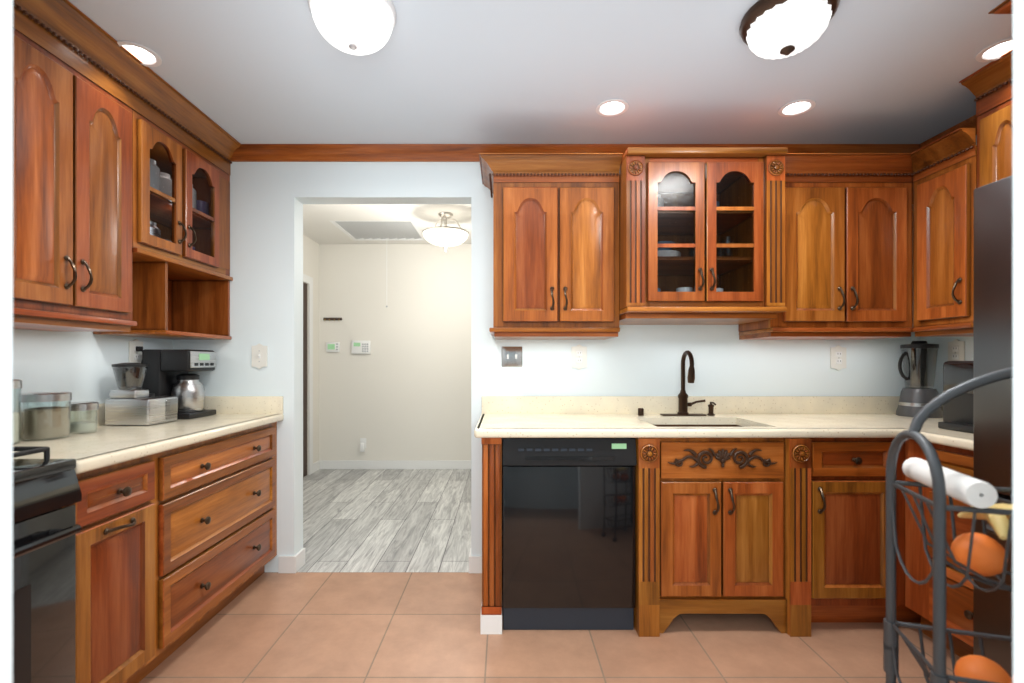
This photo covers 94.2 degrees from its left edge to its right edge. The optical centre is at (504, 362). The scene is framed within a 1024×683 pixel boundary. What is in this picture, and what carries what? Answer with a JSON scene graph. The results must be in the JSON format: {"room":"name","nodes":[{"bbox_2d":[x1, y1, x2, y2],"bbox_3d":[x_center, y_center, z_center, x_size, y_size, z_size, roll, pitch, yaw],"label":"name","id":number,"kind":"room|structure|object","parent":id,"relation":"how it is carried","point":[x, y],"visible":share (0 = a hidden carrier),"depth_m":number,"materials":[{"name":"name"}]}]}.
{"room":"kitchen","nodes":[
{"label":"kitchen","id":0,"kind":"room"},
{"bbox_2d":[297,469,470,571],"bbox_3d":[-0.700,1.240,4.130,3.040,0.060,2.780,0,0,0],"label":"floor","id":1,"kind":"structure","parent":0,"point":[386,520],"depth_m":3.64,"materials":[{"name":"grey wood"}]},
{"bbox_2d":[303,204,470,243],"bbox_3d":[-0.700,-1.380,4.190,3.040,0.080,2.660,0,0,0],"label":"ceiling","id":2,"kind":"structure","parent":0,"point":[319,227],"depth_m":4.37,"materials":[{"name":"paint"}]},
{"bbox_2d":[330,221,425,240],"bbox_3d":[-1.260,-1.355,4.875,0.798,0.026,0.748,0,0,0],"label":"vent","id":3,"kind":"object","parent":2,"relation":"attached to","point":[382,230],"visible":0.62,"depth_m":4.89,"materials":[{"name":"white metal"}]},
{"bbox_2d":[422,212,468,250],"bbox_3d":[-0.530,-1.170,4.300,0.424,0.339,0.424,0,0,0],"label":"light","id":4,"kind":"object","parent":2,"relation":"attached to","point":[445,236],"visible":1,"depth_m":4.19,"materials":[{"name":"white glass"}]},
{"bbox_2d":[0,0,1023,682],"bbox_3d":[0.245,-0.010,0.560,4.310,2.440,0.120,0,0,0],"label":"wall","id":5,"kind":"structure","parent":0,"point":[424,376],"depth_m":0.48,"materials":[{"name":"paint"}]},
{"bbox_2d":[13,0,148,323],"bbox_3d":[-1.733,-0.664,1.746,0.348,0.978,0.632,0,0,0],"label":"upper cabinet","id":6,"kind":"object","parent":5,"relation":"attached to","point":[122,156],"depth_m":1.73,"materials":[{"name":"brown wood"}]},
{"bbox_2d":[129,339,142,362],"bbox_3d":[-1.885,-0.057,2.405,0.046,0.117,0.085,0,0,0],"label":"outlet","id":7,"kind":"object","parent":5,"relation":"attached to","point":[135,349],"visible":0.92,"depth_m":2.40,"materials":[{"name":"white plastic"}]},
{"bbox_2d":[252,343,267,368],"bbox_3d":[-1.407,-0.035,2.728,0.088,0.146,0.019,0,0,0],"label":"switch plate","id":8,"kind":"object","parent":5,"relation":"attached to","point":[259,356],"visible":1,"depth_m":2.73,"materials":[{"name":"white plastic"}]},
{"bbox_2d":[303,274,320,474],"bbox_3d":[-2.093,0.145,4.123,0.014,2.130,2.486,0,0,0],"label":"door frame","id":9,"kind":"structure","parent":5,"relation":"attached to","point":[312,468],"depth_m":5.12,"materials":[{"name":"white paint"}]},
{"bbox_2d":[323,318,341,320],"bbox_3d":[-1.945,-0.483,5.380,0.210,0.044,0.037,0,0,0],"label":"hooks","id":10,"kind":"object","parent":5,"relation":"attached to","point":[324,319],"visible":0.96,"depth_m":5.38,"materials":[{"name":"brown wood"}]},
{"bbox_2d":[326,342,339,351],"bbox_3d":[-1.940,-0.170,5.383,0.150,0.110,0.029,0,0,0],"label":"thermostat","id":11,"kind":"object","parent":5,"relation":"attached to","point":[332,346],"visible":0.98,"depth_m":5.37,"materials":[{"name":"white plastic"}]},
{"bbox_2d":[352,341,370,353],"bbox_3d":[-1.620,-0.170,5.381,0.210,0.150,0.033,0,0,0],"label":"alarm keypad","id":12,"kind":"object","parent":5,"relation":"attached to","point":[361,347],"visible":1,"depth_m":5.37,"materials":[{"name":"white plastic"}]},
{"bbox_2d":[360,438,365,451],"bbox_3d":[-1.600,0.935,5.374,0.070,0.150,0.048,0,0,0],"label":"outlet","id":13,"kind":"object","parent":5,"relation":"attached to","point":[362,444],"visible":1,"depth_m":5.36,"materials":[{"name":"white plastic"}]},
{"bbox_2d":[321,460,470,468],"bbox_3d":[-0.700,1.163,5.393,2.800,0.094,0.014,0,0,0],"label":"baseboard","id":14,"kind":"structure","parent":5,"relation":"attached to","point":[325,464],"depth_m":5.39,"materials":[{"name":"white paint"}]},
{"bbox_2d":[502,347,521,366],"bbox_3d":[0.044,-0.033,2.730,0.118,0.115,0.016,0,0,0],"label":"plate","id":15,"kind":"object","parent":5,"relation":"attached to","point":[511,356],"visible":1,"depth_m":2.73,"materials":[{"name":"silver metal"}]},
{"bbox_2d":[491,168,619,335],"bbox_3d":[0.263,-0.563,2.564,0.638,0.777,0.349,0,0,0],"label":"upper cabinet","id":16,"kind":"object","parent":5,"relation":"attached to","point":[556,230],"depth_m":2.39,"materials":[{"name":"brown wood"}]},
{"bbox_2d":[230,144,917,161],"bbox_3d":[0.414,-1.192,2.710,3.969,0.075,0.060,0,0,0],"label":"crown molding","id":17,"kind":"structure","parent":5,"relation":"attached to","point":[356,152],"depth_m":2.70,"materials":[{"name":"brown wood"}]},
{"bbox_2d":[571,344,586,369],"bbox_3d":[0.430,-0.029,2.732,0.088,0.146,0.011,0,0,0],"label":"outlet","id":18,"kind":"object","parent":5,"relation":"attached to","point":[578,353],"depth_m":2.73,"materials":[{"name":"white plastic"}]},
{"bbox_2d":[619,147,787,324],"bbox_3d":[0.965,-0.618,2.492,0.760,0.805,0.492,0,0,0],"label":"upper cabinet","id":19,"kind":"object","parent":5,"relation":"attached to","point":[701,235],"visible":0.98,"depth_m":2.28,"materials":[{"name":"brown wood"}]},
{"bbox_2d":[738,168,910,335],"bbox_3d":[1.708,-0.563,2.564,0.721,0.777,0.349,0,0,0],"label":"upper cabinet","id":20,"kind":"object","parent":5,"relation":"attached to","point":[878,245],"depth_m":2.39,"materials":[{"name":"brown wood"}]},
{"bbox_2d":[830,345,845,370],"bbox_3d":[1.920,-0.026,2.732,0.088,0.146,0.011,0,0,0],"label":"outlet","id":21,"kind":"object","parent":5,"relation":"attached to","point":[837,357],"depth_m":2.73,"materials":[{"name":"white plastic"}]},
{"bbox_2d":[911,140,976,331],"bbox_3d":[2.223,-0.563,2.247,0.349,0.777,0.321,0,0,0],"label":"upper cabinet","id":22,"kind":"object","parent":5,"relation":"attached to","point":[942,188],"depth_m":2.22,"materials":[{"name":"brown wood"}]},
{"bbox_2d":[918,115,976,148],"bbox_3d":[2.369,-1.192,1.645,0.060,0.075,2.010,0,0,0],"label":"crown molding","id":23,"kind":"structure","parent":5,"relation":"attached to","point":[971,122],"depth_m":2.47,"materials":[{"name":"brown wood"}]},
{"bbox_2d":[948,339,964,360],"bbox_3d":[2.392,-0.050,2.520,0.012,0.146,0.088,0,0,0],"label":"outlet","id":24,"kind":"object","parent":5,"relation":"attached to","point":[956,349],"visible":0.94,"depth_m":2.51,"materials":[{"name":"white plastic"}]},
{"bbox_2d":[972,72,1012,187],"bbox_3d":[2.224,-0.664,1.841,0.349,0.978,0.484,0,0,0],"label":"upper cabinet","id":25,"kind":"object","parent":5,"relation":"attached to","point":[989,86],"depth_m":1.99,"materials":[{"name":"brown wood"}]},
{"bbox_2d":[68,0,1012,143],"bbox_3d":[0.245,-1.270,0.630,4.550,0.080,4.460,0,0,0],"label":"ceiling","id":26,"kind":"structure","parent":0,"point":[537,71],"depth_m":2.01,"materials":[{"name":"paint"}]},
{"bbox_2d":[117,41,161,66],"bbox_3d":[-1.460,-1.260,1.895,0.155,0.073,0.155,0,0,-9],"label":"recessed light","id":27,"kind":"object","parent":26,"relation":"in","point":[140,52],"depth_m":1.93,"materials":[{"name":"white"}]},
{"bbox_2d":[307,0,395,54],"bbox_3d":[-0.525,-1.157,1.650,0.292,0.145,0.292,0,0,0],"label":"dome","id":28,"kind":"object","parent":26,"relation":"attached to","point":[359,27],"visible":1,"depth_m":1.59,"materials":[{"name":"white glass"}]},
{"bbox_2d":[596,99,628,116],"bbox_3d":[0.520,-1.260,2.296,0.155,0.073,0.155,0,0,-24],"label":"recessed light","id":29,"kind":"object","parent":26,"relation":"in","point":[611,105],"depth_m":2.33,"materials":[{"name":"white"}]},
{"bbox_2d":[739,0,839,59],"bbox_3d":[1.000,-1.158,1.680,0.306,0.143,0.306,0,0,0],"label":"ceiling light","id":30,"kind":"object","parent":26,"relation":"attached to","point":[774,29],"visible":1,"depth_m":1.62,"materials":[{"name":"white glass"}]},
{"bbox_2d":[778,99,815,116],"bbox_3d":[1.410,-1.260,2.294,0.155,0.073,0.155,0,0,-39],"label":"recessed light","id":31,"kind":"object","parent":26,"relation":"in","point":[796,105],"depth_m":2.32,"materials":[{"name":"white"}]},
{"bbox_2d":[975,37,1012,61],"bbox_3d":[1.956,-1.260,1.864,0.155,0.073,0.155,0,0,-9],"label":"recessed light","id":32,"kind":"object","parent":26,"relation":"in","point":[1005,45],"depth_m":1.90,"materials":[{"name":"white"}]},
{"bbox_2d":[139,572,960,682],"bbox_3d":[0.245,1.240,0.570,4.550,0.060,4.340,0,0,0],"label":"floor","id":33,"kind":"structure","parent":0,"point":[351,627],"depth_m":2.02,"materials":[{"name":"tile"}]},
{"bbox_2d":[13,446,81,682],"bbox_3d":[-1.549,0.727,1.028,0.682,0.965,0.762,0,0,0],"label":"gas range","id":34,"kind":"object","parent":33,"relation":"on","point":[47,494],"visible":0.96,"depth_m":1.31,"materials":[{"name":"black metal"}]},
{"bbox_2d":[74,451,165,682],"bbox_3d":[-1.599,0.773,1.595,0.619,0.872,0.366,0,0,0],"label":"base cabinet","id":35,"kind":"object","parent":33,"relation":"on","point":[120,544],"depth_m":1.60,"materials":[{"name":"brown wood"}]},
{"bbox_2d":[13,396,283,473],"bbox_3d":[-1.587,0.265,2.075,0.643,0.140,1.326,0,0,0],"label":"countertop","id":36,"kind":"structure","parent":35,"relation":"on","point":[104,445],"depth_m":1.98,"materials":[{"name":"stone"}]},
{"bbox_2d":[13,379,22,444],"bbox_3d":[-1.800,0.178,1.700,0.110,0.231,0.110,0,0,0],"label":"glass canister","id":37,"kind":"object","parent":36,"relation":"on","point":[18,384],"visible":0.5,"depth_m":1.71,"materials":[{"name":"beige"}]},
{"bbox_2d":[20,392,71,440],"bbox_3d":[-1.775,0.206,1.845,0.146,0.176,0.146,0,0,0],"label":"glass canister","id":38,"kind":"object","parent":36,"relation":"on","point":[50,422],"visible":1,"depth_m":1.80,"materials":[{"name":"beige"}]},
{"bbox_2d":[65,401,98,433],"bbox_3d":[-1.770,0.231,1.995,0.106,0.126,0.106,0,0,0],"label":"glass canister","id":39,"kind":"object","parent":36,"relation":"on","point":[82,427],"visible":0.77,"depth_m":1.97,"materials":[{"name":"beige"}]},
{"bbox_2d":[105,363,177,425],"bbox_3d":[-1.743,0.148,2.288,0.214,0.292,0.213,0,0,0],"label":"coffee grinder","id":40,"kind":"object","parent":36,"relation":"on","point":[129,402],"visible":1,"depth_m":2.21,"materials":[{"name":"grey"}]},
{"bbox_2d":[142,349,215,418],"bbox_3d":[-1.742,0.114,2.575,0.255,0.360,0.249,0,0,0],"label":"coffee maker","id":41,"kind":"object","parent":36,"relation":"on","point":[168,370],"visible":0.9,"depth_m":2.49,"materials":[{"name":"black plastic"}]},
{"bbox_2d":[166,422,276,657],"bbox_3d":[-1.599,0.773,2.258,0.619,0.872,0.960,0,0,0],"label":"base cabinet","id":42,"kind":"object","parent":33,"relation":"on","point":[175,548],"depth_m":2.14,"materials":[{"name":"brown wood"}]},
{"bbox_2d":[480,438,502,633],"bbox_3d":[-0.058,0.773,2.426,0.096,0.872,0.624,0,0,0],"label":"end panel","id":43,"kind":"object","parent":33,"relation":"on","point":[491,605],"visible":0.98,"depth_m":2.12,"materials":[{"name":"red wood"}]},
{"bbox_2d":[503,438,636,629],"bbox_3d":[0.290,0.773,2.408,0.596,0.872,0.604,0,0,0],"label":"dishwasher","id":44,"kind":"object","parent":33,"relation":"on","point":[568,533],"visible":0.98,"depth_m":2.12,"materials":[{"name":"black plastic"}]},
{"bbox_2d":[634,438,810,636],"bbox_3d":[0.972,0.773,2.410,0.760,0.872,0.656,0,0,0],"label":"base cabinet","id":45,"kind":"object","parent":33,"relation":"on","point":[722,525],"visible":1,"depth_m":2.12,"materials":[{"name":"brown wood"}]},
{"bbox_2d":[810,438,920,622],"bbox_3d":[1.877,0.773,2.411,1.042,0.872,0.654,0,0,0],"label":"base cabinet","id":46,"kind":"object","parent":33,"relation":"on","point":[848,530],"visible":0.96,"depth_m":2.12,"materials":[{"name":"red wood"}]},
{"bbox_2d":[474,396,972,450],"bbox_3d":[1.132,0.350,2.162,2.532,0.310,1.153,0,0,0],"label":"countertop","id":47,"kind":"structure","parent":46,"relation":"on","point":[733,417],"depth_m":2.56,"materials":[{"name":"stone"}]},
{"bbox_2d":[638,350,715,415],"bbox_3d":[0.952,0.115,2.582,0.426,0.357,0.166,0,0,0],"label":"bronze faucet","id":48,"kind":"object","parent":47,"relation":"on","point":[683,403],"visible":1,"depth_m":2.61,"materials":[{"name":"brown metal"}]},
{"bbox_2d":[896,341,942,417],"bbox_3d":[2.260,0.089,2.600,0.212,0.410,0.196,0,0,0],"label":"blender","id":49,"kind":"object","parent":47,"relation":"on","point":[918,360],"depth_m":2.55,"materials":[{"name":"grey metal"}]},
{"bbox_2d":[938,361,972,432],"bbox_3d":[2.085,0.144,2.035,0.310,0.300,0.270,0,0,0],"label":"pod coffee maker","id":50,"kind":"object","parent":47,"relation":"on","point":[958,413],"visible":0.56,"depth_m":2.07,"materials":[{"name":"black plastic"}]},
{"bbox_2d":[905,439,972,656],"bbox_3d":[2.072,0.773,1.861,0.652,0.872,0.551,0,0,0],"label":"base cabinet","id":51,"kind":"object","parent":33,"relation":"on","point":[959,605],"visible":0.29,"depth_m":1.98,"materials":[{"name":"brown wood"}]},
{"bbox_2d":[883,367,1012,682],"bbox_3d":[1.152,0.597,1.038,0.490,1.222,0.244,0,0,17],"label":"metal rack","id":52,"kind":"object","parent":33,"relation":"on","point":[938,562],"visible":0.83,"depth_m":1.08,"materials":[{"name":"grey metal"}]},
{"bbox_2d":[902,457,997,508],"bbox_3d":[1.005,0.270,1.087,0.056,0.056,0.260,0,0,17],"label":"roll","id":53,"kind":"object","parent":52,"relation":"on","point":[971,491],"visible":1,"depth_m":1.00,"materials":[{"name":"white paper"}]},
{"bbox_2d":[950,503,1012,575],"bbox_3d":[1.141,0.395,1.050,0.252,0.184,0.183,0,0,0],"label":"fruit","id":54,"kind":"object","parent":52,"relation":"in","point":[987,555],"visible":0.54,"depth_m":1.04,"materials":[{"name":"orange food"}]},
{"bbox_2d":[954,655,1012,682],"bbox_3d":[1.120,0.715,1.048,0.198,0.106,0.096,0,0,17],"label":"fruit","id":55,"kind":"object","parent":52,"relation":"in","point":[978,667],"visible":0.88,"depth_m":1.05,"materials":[{"name":"orange food"}]},
{"bbox_2d":[973,175,1012,678],"bbox_3d":[1.924,0.320,1.117,0.892,1.779,0.903,0,0,0],"label":"refrigerator","id":56,"kind":"object","parent":33,"relation":"on","point":[993,329],"visible":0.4,"depth_m":1.49,"materials":[{"name":"black metal"}]}
]}

